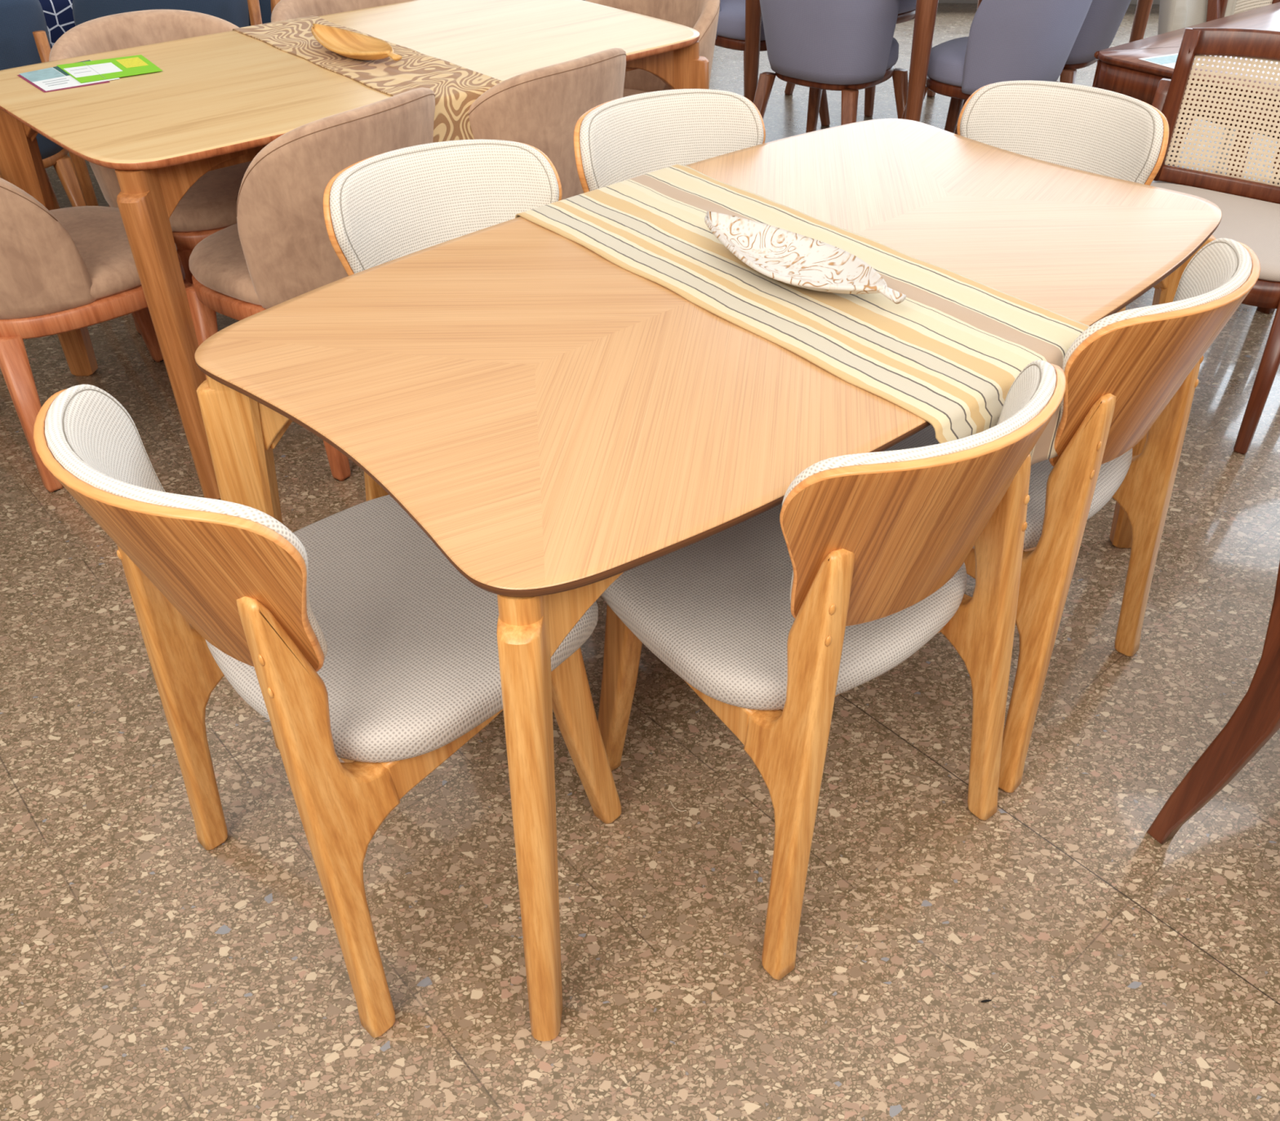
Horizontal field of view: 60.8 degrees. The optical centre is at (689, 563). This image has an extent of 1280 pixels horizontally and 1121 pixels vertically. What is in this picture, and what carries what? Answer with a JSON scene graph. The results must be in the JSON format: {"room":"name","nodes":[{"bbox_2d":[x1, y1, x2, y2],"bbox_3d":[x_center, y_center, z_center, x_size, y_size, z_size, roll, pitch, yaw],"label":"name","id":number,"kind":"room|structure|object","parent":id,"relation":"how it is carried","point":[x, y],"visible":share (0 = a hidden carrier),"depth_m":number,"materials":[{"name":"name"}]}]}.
{"room":"store","nodes":[
{"label":"store","id":0,"kind":"room"},
{"bbox_2d":[0,3,1279,1120],"bbox_3d":[0.499,0.091,2.294,17.000,0.100,11.500,0,38,0],"label":"floor","id":1,"kind":"structure","parent":0,"point":[148,972],"depth_m":1.69,"materials":[{"name":"stone"}]},
{"bbox_2d":[0,0,98,208],"bbox_3d":[-2.140,-1.265,3.251,0.544,0.831,0.665,-29,47,-32],"label":"chair","id":2,"kind":"object","parent":1,"relation":"on","point":[24,39],"visible":0.27,"depth_m":3.06,"materials":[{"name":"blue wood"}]},
{"bbox_2d":[0,177,191,492],"bbox_3d":[-1.503,-0.679,2.530,0.568,0.806,0.551,-31,48,-33],"label":"dining chair","id":3,"kind":"object","parent":1,"relation":"on","point":[62,270],"visible":0.78,"depth_m":2.36,"materials":[{"name":"fabric"}]},
{"bbox_2d":[48,9,252,334],"bbox_3d":[-1.288,-1.004,2.945,0.551,0.806,0.568,-31,48,-33],"label":"dining chair","id":4,"kind":"object","parent":1,"relation":"on","point":[209,206],"visible":0.24,"depth_m":2.78,"materials":[{"name":"beige fabric"}]},
{"bbox_2d":[71,0,262,205],"bbox_3d":[-1.713,-1.553,3.621,0.544,0.831,0.665,-31,48,-33],"label":"chair","id":5,"kind":"object","parent":1,"relation":"on","point":[235,12],"visible":0.06,"depth_m":3.26,"materials":[{"name":"fabric"}]},
{"bbox_2d":[248,0,280,26],"bbox_3d":[-1.413,-1.817,3.959,0.665,0.831,0.544,31,47,33],"label":"chair","id":6,"kind":"object","parent":1,"relation":"on","point":[266,6],"visible":0.02,"depth_m":3.59,"materials":[{"name":"fabric"}]},
{"bbox_2d":[185,87,435,481],"bbox_3d":[-0.860,-0.708,2.570,0.568,0.806,0.531,22,43,25],"label":"dining chair","id":7,"kind":"object","parent":1,"relation":"on","point":[279,249],"visible":0.56,"depth_m":2.26,"materials":[{"name":"brown fabric"}]},
{"bbox_2d":[33,384,621,1037],"bbox_3d":[-0.449,0.112,1.500,0.496,0.842,0.550,30,47,32],"label":"dining chair","id":8,"kind":"object","parent":1,"relation":"on","point":[350,631],"visible":0.94,"depth_m":1.35,"materials":[{"name":"brown wood"}]},
{"bbox_2d":[44,384,328,657],"bbox_3d":[-0.577,-0.023,1.216,0.406,0.279,0.145,30,47,32],"label":"cushion","id":9,"kind":"object","parent":8,"relation":"on","point":[237,575],"depth_m":1.12,"materials":[{"name":"white fabric"}]},
{"bbox_2d":[271,0,414,22],"bbox_3d":[-0.864,-1.256,3.268,0.551,0.806,0.568,-31,48,-33],"label":"dining chair","id":10,"kind":"object","parent":1,"relation":"on","point":[285,10],"visible":0.06,"depth_m":3.14,"materials":[{"name":"beige fabric"}]},
{"bbox_2d":[0,0,708,499],"bbox_3d":[-0.815,-0.974,2.949,1.622,0.757,0.914,-31,48,-33],"label":"dining table","id":11,"kind":"object","parent":1,"relation":"on","point":[216,100],"visible":0.77,"depth_m":2.49,"materials":[{"name":"brown wood"}]},
{"bbox_2d":[17,75,110,92],"bbox_3d":[-1.456,-1.122,2.520,0.140,0.001,0.218,-31,48,-34],"label":"leaflet","id":12,"kind":"object","parent":11,"relation":"on","point":[20,76],"visible":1,"depth_m":2.48,"materials":[{"name":"paper"}]},
{"bbox_2d":[18,60,119,91],"bbox_3d":[-1.452,-1.140,2.541,0.169,0.001,0.218,-28,46,-31],"label":"leaflet","id":13,"kind":"object","parent":12,"relation":"on","point":[54,77],"visible":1,"depth_m":2.51,"materials":[{"name":"white paper"}]},
{"bbox_2d":[56,54,162,83],"bbox_3d":[-1.378,-1.177,2.587,0.191,0.001,0.198,-25,45,-28],"label":"leaflet","id":14,"kind":"object","parent":13,"relation":"on","point":[108,68],"visible":1,"depth_m":2.58,"materials":[{"name":"green paper"}]},
{"bbox_2d":[231,15,503,142],"bbox_3d":[-0.830,-1.140,2.798,0.275,0.318,1.004,-31,48,-33],"label":"table runner","id":15,"kind":"object","parent":11,"relation":"on","point":[455,87],"visible":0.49,"depth_m":2.57,"materials":[{"name":"beige fabric"}]},
{"bbox_2d":[311,23,402,61],"bbox_3d":[-0.823,-1.268,2.669,0.135,0.043,0.408,-30,47,-33],"label":"bowl","id":16,"kind":"object","parent":15,"relation":"on","point":[344,42],"visible":1,"depth_m":2.71,"materials":[{"name":"brown wood"}]},
{"bbox_2d":[323,139,562,501],"bbox_3d":[-0.332,-0.260,1.975,0.496,0.842,0.550,-21,43,-25],"label":"dining chair","id":17,"kind":"object","parent":1,"relation":"on","point":[382,208],"visible":0.24,"depth_m":1.90,"materials":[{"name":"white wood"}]},
{"bbox_2d":[329,139,559,273],"bbox_3d":[-0.434,-0.581,1.928,0.406,0.279,0.145,-21,43,-25],"label":"cushion","id":18,"kind":"object","parent":17,"relation":"on","point":[384,207],"depth_m":1.90,"materials":[{"name":"white fabric"}]},
{"bbox_2d":[468,48,626,199],"bbox_3d":[-0.461,-0.944,2.874,0.568,0.806,0.531,27,45,30],"label":"dining chair","id":19,"kind":"object","parent":1,"relation":"on","point":[540,108],"visible":0.3,"depth_m":2.49,"materials":[{"name":"beige fabric"}]},
{"bbox_2d":[585,0,719,97],"bbox_3d":[-0.217,-1.373,3.422,0.568,0.806,0.551,-31,48,-33],"label":"dining chair","id":20,"kind":"object","parent":1,"relation":"on","point":[700,15],"visible":0.09,"depth_m":3.36,"materials":[{"name":"beige fabric"}]},
{"bbox_2d":[573,88,765,193],"bbox_3d":[0.044,-0.462,2.235,0.496,0.842,0.550,-20,43,-24],"label":"dining chair","id":21,"kind":"object","parent":1,"relation":"on","point":[623,139],"visible":0.22,"depth_m":2.16,"materials":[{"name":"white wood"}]},
{"bbox_2d":[194,118,1222,1040],"bbox_3d":[0.128,-0.162,1.920,1.654,0.757,0.888,-31,48,-33],"label":"dining table","id":22,"kind":"object","parent":1,"relation":"on","point":[559,421],"visible":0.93,"depth_m":1.43,"materials":[{"name":"brown wood"}]},
{"bbox_2d":[515,164,1089,465],"bbox_3d":[0.134,-0.399,1.738,0.378,0.168,0.989,-28,46,-31],"label":"table runner","id":23,"kind":"object","parent":22,"relation":"on","point":[950,354],"visible":0.63,"depth_m":1.57,"materials":[{"name":"fabric"}]},
{"bbox_2d":[704,211,906,303],"bbox_3d":[0.159,-0.453,1.636,0.150,0.045,0.403,-28,46,-31],"label":"decorative dish","id":24,"kind":"object","parent":23,"relation":"on","point":[778,254],"visible":1,"depth_m":1.66,"materials":[{"name":"white ceramic"}]},
{"bbox_2d":[715,0,830,126],"bbox_3d":[0.238,-2.287,4.561,0.536,0.841,0.583,-29,47,-32],"label":"upholstered chair","id":25,"kind":"object","parent":1,"relation":"on","point":[731,29],"visible":0.2,"depth_m":4.41,"materials":[{"name":"blue fabric"}]},
{"bbox_2d":[753,0,908,133],"bbox_3d":[0.526,-1.899,4.069,0.536,0.841,0.583,26,45,29],"label":"upholstered chair","id":26,"kind":"object","parent":1,"relation":"on","point":[849,46],"visible":0.94,"depth_m":3.88,"materials":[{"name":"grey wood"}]},
{"bbox_2d":[597,360,1066,979],"bbox_3d":[0.171,0.061,1.569,0.496,0.842,0.550,-26,45,-30],"label":"dining chair","id":27,"kind":"object","parent":1,"relation":"on","point":[769,617],"visible":0.97,"depth_m":1.40,"materials":[{"name":"brown wood"}]},
{"bbox_2d":[782,360,1056,603],"bbox_3d":[0.291,-0.068,1.278,0.406,0.279,0.145,-26,45,-30],"label":"cushion","id":28,"kind":"object","parent":27,"relation":"on","point":[889,526],"depth_m":1.19,"materials":[{"name":"white fabric"}]},
{"bbox_2d":[784,0,935,117],"bbox_3d":[0.782,-2.567,4.922,0.536,0.841,0.583,-31,48,-33],"label":"upholstered chair","id":29,"kind":"object","parent":1,"relation":"on","point":[906,12],"visible":0.22,"depth_m":4.84,"materials":[{"name":"brown wood"}]},
{"bbox_2d":[744,0,1153,121],"bbox_3d":[1.108,-2.209,4.535,1.722,0.757,0.904,-31,48,-33],"label":"dining table","id":30,"kind":"object","parent":1,"relation":"on","point":[926,11],"visible":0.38,"depth_m":3.90,"materials":[{"name":"brown wood"}]},
{"bbox_2d":[980,999,991,1002],"bbox_3d":[0.419,0.618,1.540,0.017,0.003,0.004,-6,39,-8],"label":"crumb","id":31,"kind":"object","parent":1,"relation":"on","point":[985,1000],"visible":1,"depth_m":1.54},
{"bbox_2d":[902,0,1092,133],"bbox_3d":[1.120,-1.797,3.942,0.583,0.841,0.536,26,45,29],"label":"upholstered chair","id":32,"kind":"object","parent":1,"relation":"on","point":[1007,40],"visible":0.74,"depth_m":3.70,"materials":[{"name":"blue fabric"}]},
{"bbox_2d":[1000,1042,1012,1052],"bbox_3d":[0.433,0.661,1.486,0.017,0.001,0.010,-29,47,-32],"label":"thread","id":33,"kind":"object","parent":1,"relation":"on","point":[1006,1042],"visible":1,"depth_m":1.49},
{"bbox_2d":[954,0,1131,134],"bbox_3d":[1.446,-2.085,4.311,0.583,0.841,0.536,26,45,29],"label":"upholstered chair","id":34,"kind":"object","parent":1,"relation":"on","point":[1101,24],"visible":0.28,"depth_m":4.12,"materials":[{"name":"blue fabric"}]},
{"bbox_2d":[956,80,1168,312],"bbox_3d":[0.646,-0.508,2.296,0.496,0.842,0.550,24,44,27],"label":"dining chair","id":35,"kind":"object","parent":1,"relation":"on","point":[1089,129],"visible":0.21,"depth_m":2.22,"materials":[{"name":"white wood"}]},
{"bbox_2d":[960,80,1163,184],"bbox_3d":[0.758,-0.824,2.245,0.406,0.279,0.145,24,44,27],"label":"cushion","id":36,"kind":"object","parent":35,"relation":"on","point":[1089,129],"depth_m":2.22,"materials":[{"name":"white fabric"}]},
{"bbox_2d":[883,238,1260,792],"bbox_3d":[0.534,-0.152,1.842,0.550,0.842,0.496,30,47,32],"label":"dining chair","id":37,"kind":"object","parent":1,"relation":"on","point":[1132,374],"visible":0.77,"depth_m":1.59,"materials":[{"name":"brown wood"}]},
{"bbox_2d":[1059,238,1252,422],"bbox_3d":[0.675,-0.293,1.567,0.145,0.279,0.406,30,47,32],"label":"cushion","id":38,"kind":"object","parent":37,"relation":"on","point":[1138,364],"depth_m":1.46,"materials":[{"name":"white fabric"}]},
{"bbox_2d":[1092,2,1279,314],"bbox_3d":[2.096,-1.454,3.699,1.601,0.610,0.801,-27,46,-31],"label":"dining table","id":39,"kind":"object","parent":1,"relation":"on","point":[1119,68],"visible":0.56,"depth_m":3.33,"materials":[{"name":"brown wood"}]},
{"bbox_2d":[1138,53,1204,68],"bbox_3d":[1.456,-1.507,3.267,0.161,0.001,0.136,-16,41,-20],"label":"leaflet","id":40,"kind":"object","parent":39,"relation":"on","point":[1167,60],"visible":0.64,"depth_m":3.28,"materials":[{"name":"white paper"}]},
{"bbox_2d":[1146,560,1279,844],"bbox_3d":[1.133,0.158,1.462,0.582,0.828,0.542,-21,43,-25],"label":"furniture leg","id":41,"kind":"object","parent":1,"relation":"on","point":[1255,719],"visible":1,"depth_m":1.55,"materials":[{"name":"brown wood"}]},
{"bbox_2d":[1150,27,1279,454],"bbox_3d":[1.313,-0.820,2.710,0.582,0.828,0.542,24,44,27],"label":"chair","id":42,"kind":"object","parent":1,"relation":"on","point":[1250,208],"visible":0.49,"depth_m":2.74,"materials":[{"name":"beige wicker"}]},
{"bbox_2d":[1157,0,1279,177],"bbox_3d":[1.982,-1.910,4.059,0.532,0.882,0.588,-31,48,-33],"label":"upholstered chair","id":43,"kind":"object","parent":1,"relation":"on","point":[1174,15],"visible":0.15,"depth_m":3.96,"materials":[{"name":"brown wood"}]},
{"bbox_2d":[1167,0,1279,155],"bbox_3d":[2.337,-2.010,4.232,0.582,0.828,0.542,-29,47,-32],"label":"chair","id":44,"kind":"object","parent":1,"relation":"on","point":[1216,9],"visible":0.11,"depth_m":4.28,"materials":[{"name":"brown wood"}]},
{"bbox_3d":[-2.203,-1.670,3.827,1.601,0.757,0.901,-31,48,-33],"label":"dining table","id":45,"kind":"object","parent":1,"relation":"on","visible":0},
{"bbox_2d":[39,0,75,48],"bbox_3d":[-2.292,-1.812,3.604,0.355,0.268,0.976,-31,48,-33],"label":"table runner","id":46,"kind":"object","parent":45,"relation":"on","point":[58,14],"visible":0.13,"depth_m":3.32,"materials":[{"name":"blue fabric"}]},
{"bbox_2d":[582,0,1266,4],"bbox_3d":[0.525,-4.842,5.827,17.000,3.300,0.150,0,38,0],"label":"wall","id":47,"kind":"structure","parent":0,"point":[1133,2],"depth_m":6.78,"materials":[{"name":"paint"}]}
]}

